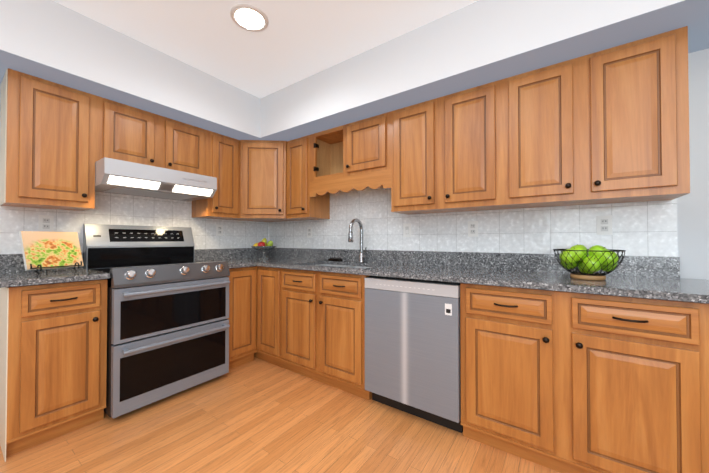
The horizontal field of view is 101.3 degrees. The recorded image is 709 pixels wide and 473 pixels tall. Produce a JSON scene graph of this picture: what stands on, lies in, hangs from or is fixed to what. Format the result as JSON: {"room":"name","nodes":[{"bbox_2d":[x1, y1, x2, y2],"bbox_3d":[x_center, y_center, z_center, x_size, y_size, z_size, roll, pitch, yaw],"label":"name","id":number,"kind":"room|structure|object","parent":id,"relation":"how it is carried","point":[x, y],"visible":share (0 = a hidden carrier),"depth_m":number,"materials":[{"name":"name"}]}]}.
{"room":"kitchen","nodes":[
{"label":"kitchen","id":0,"kind":"room"},
{"bbox_2d":[0,84,0,126],"bbox_3d":[-2.561,-0.115,1.585,0.150,2.530,5.000,-1,-1,35],"label":"wall","id":1,"kind":"structure","parent":0,"point":[0,105],"depth_m":1.87,"materials":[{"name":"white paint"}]},
{"bbox_2d":[0,68,99,210],"bbox_3d":[-2.023,-0.588,1.932,0.314,0.784,0.398,-1,-1,35],"label":"upper cabinet","id":2,"kind":"object","parent":1,"relation":"attached to","point":[50,131],"depth_m":1.82,"materials":[{"name":"brown wood"}]},
{"bbox_2d":[0,191,267,253],"bbox_3d":[-1.673,-0.145,2.703,0.008,0.820,2.100,-1,-1,35],"label":"tile backsplash","id":3,"kind":"structure","parent":1,"relation":"attached to","point":[110,208],"depth_m":2.44,"materials":[{"name":"white tile"}]},
{"bbox_2d":[38,215,53,231],"bbox_3d":[-2.145,-0.089,2.023,0.007,0.116,0.072,-1,-1,35],"label":"electrical outlet","id":4,"kind":"object","parent":3,"relation":"attached to","point":[45,222],"visible":0.94,"depth_m":2.02,"materials":[{"name":"white plastic"}]},
{"bbox_2d":[216,225,222,235],"bbox_3d":[-1.415,-0.066,3.052,0.007,0.116,0.072,-1,-1,35],"label":"electrical outlet","id":5,"kind":"object","parent":3,"relation":"attached to","point":[219,230],"visible":1,"depth_m":3.05,"materials":[{"name":"white plastic"}]},
{"bbox_2d":[100,97,211,176],"bbox_3d":[-1.680,-0.744,2.417,0.314,0.459,0.787,-1,-1,35],"label":"upper cabinet","id":6,"kind":"object","parent":1,"relation":"attached to","point":[127,133],"depth_m":2.28,"materials":[{"name":"brown wood"}]},
{"bbox_2d":[95,157,216,200],"bbox_3d":[-1.612,-0.427,2.352,0.492,0.171,0.762,-1,-1,35],"label":"range hood","id":7,"kind":"object","parent":6,"relation":"attached to","point":[115,176],"visible":0.96,"depth_m":2.17,"materials":[{"name":"silver metal"}]},
{"bbox_2d":[192,132,239,219],"bbox_3d":[-1.359,-0.576,2.867,0.314,0.784,0.321,-1,-1,35],"label":"upper cabinet","id":8,"kind":"object","parent":1,"relation":"attached to","point":[225,203],"depth_m":2.78,"materials":[{"name":"brown wood"}]},
{"bbox_2d":[53,0,478,97],"bbox_3d":[-0.234,-1.429,0.043,5.750,0.060,5.150,-1,-1,35],"label":"ceiling","id":9,"kind":"structure","parent":0,"point":[294,41],"depth_m":1.94,"materials":[{"name":"white paint"}]},
{"bbox_2d":[0,0,259,139],"bbox_3d":[-2.039,-1.181,1.756,0.520,0.393,3.060,-1,-1,35],"label":"soffit","id":10,"kind":"structure","parent":9,"relation":"attached to","point":[49,40],"depth_m":1.95,"materials":[{"name":"white paint"}]},
{"bbox_2d":[230,4,268,31],"bbox_3d":[-0.661,-1.372,1.835,0.230,0.010,0.230,-1,-1,35],"label":"recessed light","id":11,"kind":"object","parent":9,"relation":"in","point":[249,17],"visible":1,"depth_m":1.82,"materials":[{"name":"white"}]},
{"bbox_2d":[260,0,708,140],"bbox_3d":[1.080,-1.181,1.763,5.600,0.393,0.520,-1,-1,35],"label":"soffit","id":12,"kind":"structure","parent":9,"relation":"attached to","point":[478,43],"depth_m":1.76,"materials":[{"name":"white paint"}]},
{"bbox_2d":[0,357,559,472],"bbox_3d":[-0.234,1.160,0.010,5.750,0.060,5.150,-1,-1,35],"label":"floor","id":13,"kind":"structure","parent":0,"point":[256,415],"depth_m":1.65,"materials":[{"name":"brown wood"}]},
{"bbox_2d":[0,279,106,461],"bbox_3d":[-1.902,0.711,1.820,0.618,0.884,0.404,-1,-1,35],"label":"base cabinet","id":14,"kind":"object","parent":13,"relation":"on","point":[53,337],"depth_m":1.61,"materials":[{"name":"brown wood"}]},
{"bbox_2d":[0,252,109,287],"bbox_3d":[-1.900,0.191,1.808,0.645,0.155,0.435,-1,-1,35],"label":"countertop","id":15,"kind":"structure","parent":14,"relation":"on","point":[13,273],"depth_m":1.74,"materials":[{"name":"grey stone"}]},
{"bbox_2d":[19,231,83,273],"bbox_3d":[-1.923,0.098,1.859,0.197,0.261,0.287,-1,-1,35],"label":"cookbook","id":16,"kind":"object","parent":15,"relation":"on","point":[44,250],"visible":1,"depth_m":1.85,"materials":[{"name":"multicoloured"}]},
{"bbox_2d":[83,224,229,417],"bbox_3d":[-1.505,0.533,2.265,0.752,1.252,0.765,-1,-1,35],"label":"range","id":17,"kind":"object","parent":13,"relation":"on","point":[168,325],"visible":0.96,"depth_m":2.08,"materials":[{"name":"silver metal"}]},
{"bbox_2d":[226,268,231,318],"bbox_3d":[-1.560,0.717,2.302,0.618,0.884,0.812,-1,-1,35],"label":"base cabinet","id":18,"kind":"object","parent":13,"relation":"on","point":[230,277],"depth_m":2.48,"materials":[{"name":"brown wood"}]},
{"bbox_2d":[194,248,255,268],"bbox_3d":[-1.246,0.202,2.719,0.660,0.155,0.261,-1,-1,35],"label":"countertop","id":19,"kind":"structure","parent":18,"relation":"on","point":[235,257],"depth_m":2.96,"materials":[{"name":"grey stone"}]},
{"bbox_2d":[228,266,255,369],"bbox_3d":[-1.241,0.723,2.752,0.618,0.884,0.328,-1,-1,35],"label":"base cabinet","id":20,"kind":"object","parent":13,"relation":"on","point":[242,320],"depth_m":2.58,"materials":[{"name":"brown wood"}]},
{"bbox_2d":[280,268,363,397],"bbox_3d":[-0.114,0.720,2.510,0.880,0.884,0.618,-1,-1,35],"label":"base cabinet","id":21,"kind":"object","parent":13,"relation":"on","point":[322,313],"depth_m":2.22,"materials":[{"name":"brown wood"}]},
{"bbox_2d":[365,276,462,432],"bbox_3d":[0.500,0.717,2.061,0.630,0.880,0.604,-1,-1,35],"label":"dishwasher","id":22,"kind":"object","parent":13,"relation":"on","point":[412,350],"visible":0.94,"depth_m":1.79,"materials":[{"name":"silver metal"}]},
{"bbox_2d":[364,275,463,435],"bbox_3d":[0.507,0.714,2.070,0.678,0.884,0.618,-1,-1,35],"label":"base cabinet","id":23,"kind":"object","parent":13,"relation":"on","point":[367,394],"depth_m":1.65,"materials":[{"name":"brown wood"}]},
{"bbox_2d":[464,283,708,472],"bbox_3d":[1.159,0.708,1.607,0.958,0.884,0.618,-1,-1,35],"label":"base cabinet","id":24,"kind":"object","parent":13,"relation":"on","point":[566,382],"depth_m":1.31,"materials":[{"name":"brown wood"}]},
{"bbox_2d":[256,248,708,302],"bbox_3d":[0.533,0.194,2.029,4.360,0.155,0.670,-1,-1,35],"label":"countertop","id":25,"kind":"structure","parent":24,"relation":"on","point":[653,277],"depth_m":1.85,"materials":[{"name":"grey stone"}]},
{"bbox_2d":[251,238,275,258],"bbox_3d":[-0.983,0.131,3.160,0.270,0.228,0.270,-1,-1,35],"label":"dish","id":26,"kind":"object","parent":25,"relation":"on","point":[263,245],"visible":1,"depth_m":3.10,"materials":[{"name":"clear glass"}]},
{"bbox_2d":[328,258,341,261],"bbox_3d":[-0.189,0.226,2.844,0.140,0.030,0.055,-1,-1,35],"label":"soap dish","id":27,"kind":"object","parent":25,"relation":"on","point":[336,259],"visible":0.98,"depth_m":2.81,"materials":[{"name":"brown metal"}]},
{"bbox_2d":[320,264,371,267],"bbox_3d":[-0.113,0.365,2.491,0.760,0.194,0.420,-1,-1,35],"label":"sink","id":28,"kind":"object","parent":25,"relation":"in","point":[344,266],"visible":0.06,"depth_m":2.73,"materials":[{"name":"grey metal"}]},
{"bbox_2d":[348,218,366,262],"bbox_3d":[0.030,0.037,2.607,0.090,0.400,0.224,-1,-1,35],"label":"faucet","id":29,"kind":"object","parent":25,"relation":"on","point":[350,239],"visible":0.96,"depth_m":2.65,"materials":[{"name":"silver metal"}]},
{"bbox_2d":[553,244,625,280],"bbox_3d":[1.236,0.133,1.543,0.300,0.182,0.300,-1,-1,35],"label":"basket","id":30,"kind":"object","parent":25,"relation":"on","point":[589,262],"visible":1,"depth_m":1.48,"materials":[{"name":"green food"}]},
{"bbox_2d":[677,48,708,279],"bbox_3d":[1.212,-0.109,2.066,5.750,2.530,0.150,-1,-1,35],"label":"wall","id":31,"kind":"structure","parent":0,"point":[693,227],"depth_m":1.54,"materials":[{"name":"white paint"}]},
{"bbox_2d":[236,140,287,221],"bbox_3d":[-0.953,-0.572,3.139,0.661,0.784,0.594,-1,-1,35],"label":"upper cabinet","id":32,"kind":"object","parent":31,"relation":"attached to","point":[261,161],"depth_m":2.90,"materials":[{"name":"brown wood"}]},
{"bbox_2d":[284,132,335,220],"bbox_3d":[-0.445,-0.575,2.950,0.387,0.784,0.315,-1,-1,35],"label":"upper cabinet","id":33,"kind":"object","parent":31,"relation":"attached to","point":[309,160],"depth_m":2.84,"materials":[{"name":"brown wood"}]},
{"bbox_2d":[384,79,507,214],"bbox_3d":[0.677,-0.585,2.154,0.799,0.784,0.315,-1,-1,35],"label":"upper cabinet","id":34,"kind":"object","parent":31,"relation":"attached to","point":[444,154],"depth_m":1.99,"materials":[{"name":"brown wood"}]},
{"bbox_2d":[268,185,677,256],"bbox_3d":[0.349,-0.147,2.581,3.447,0.820,0.008,-1,-1,35],"label":"tile backsplash","id":35,"kind":"structure","parent":31,"relation":"attached to","point":[647,228],"depth_m":2.12,"materials":[{"name":"white tile"}]},
{"bbox_2d":[307,227,311,237],"bbox_3d":[-0.489,-0.044,3.166,0.072,0.116,0.007,-1,-1,35],"label":"electrical outlet","id":36,"kind":"object","parent":35,"relation":"attached to","point":[309,232],"visible":1,"depth_m":3.16,"materials":[{"name":"white plastic"}]},
{"bbox_2d":[403,223,410,236],"bbox_3d":[0.452,-0.053,2.497,0.072,0.116,0.010,-1,-1,35],"label":"electrical outlet","id":37,"kind":"object","parent":35,"relation":"attached to","point":[406,230],"visible":1,"depth_m":2.49,"materials":[{"name":"white plastic"}]},
{"bbox_2d":[468,221,477,236],"bbox_3d":[0.891,-0.057,2.187,0.072,0.116,0.007,-1,-1,35],"label":"electrical outlet","id":38,"kind":"object","parent":35,"relation":"attached to","point":[472,228],"visible":1,"depth_m":2.19,"materials":[{"name":"white plastic"}]},
{"bbox_2d":[596,215,611,234],"bbox_3d":[1.505,-0.068,1.752,0.072,0.116,0.007,-1,-1,35],"label":"electrical outlet","id":39,"kind":"object","parent":35,"relation":"attached to","point":[604,225],"visible":1,"depth_m":1.75,"materials":[{"name":"white plastic"}]},
{"bbox_2d":[504,26,689,208],"bbox_3d":[1.324,-0.591,1.695,0.787,0.784,0.315,-1,-1,35],"label":"upper cabinet","id":40,"kind":"object","parent":31,"relation":"attached to","point":[609,125],"depth_m":1.53,"materials":[{"name":"brown wood"}]}
]}

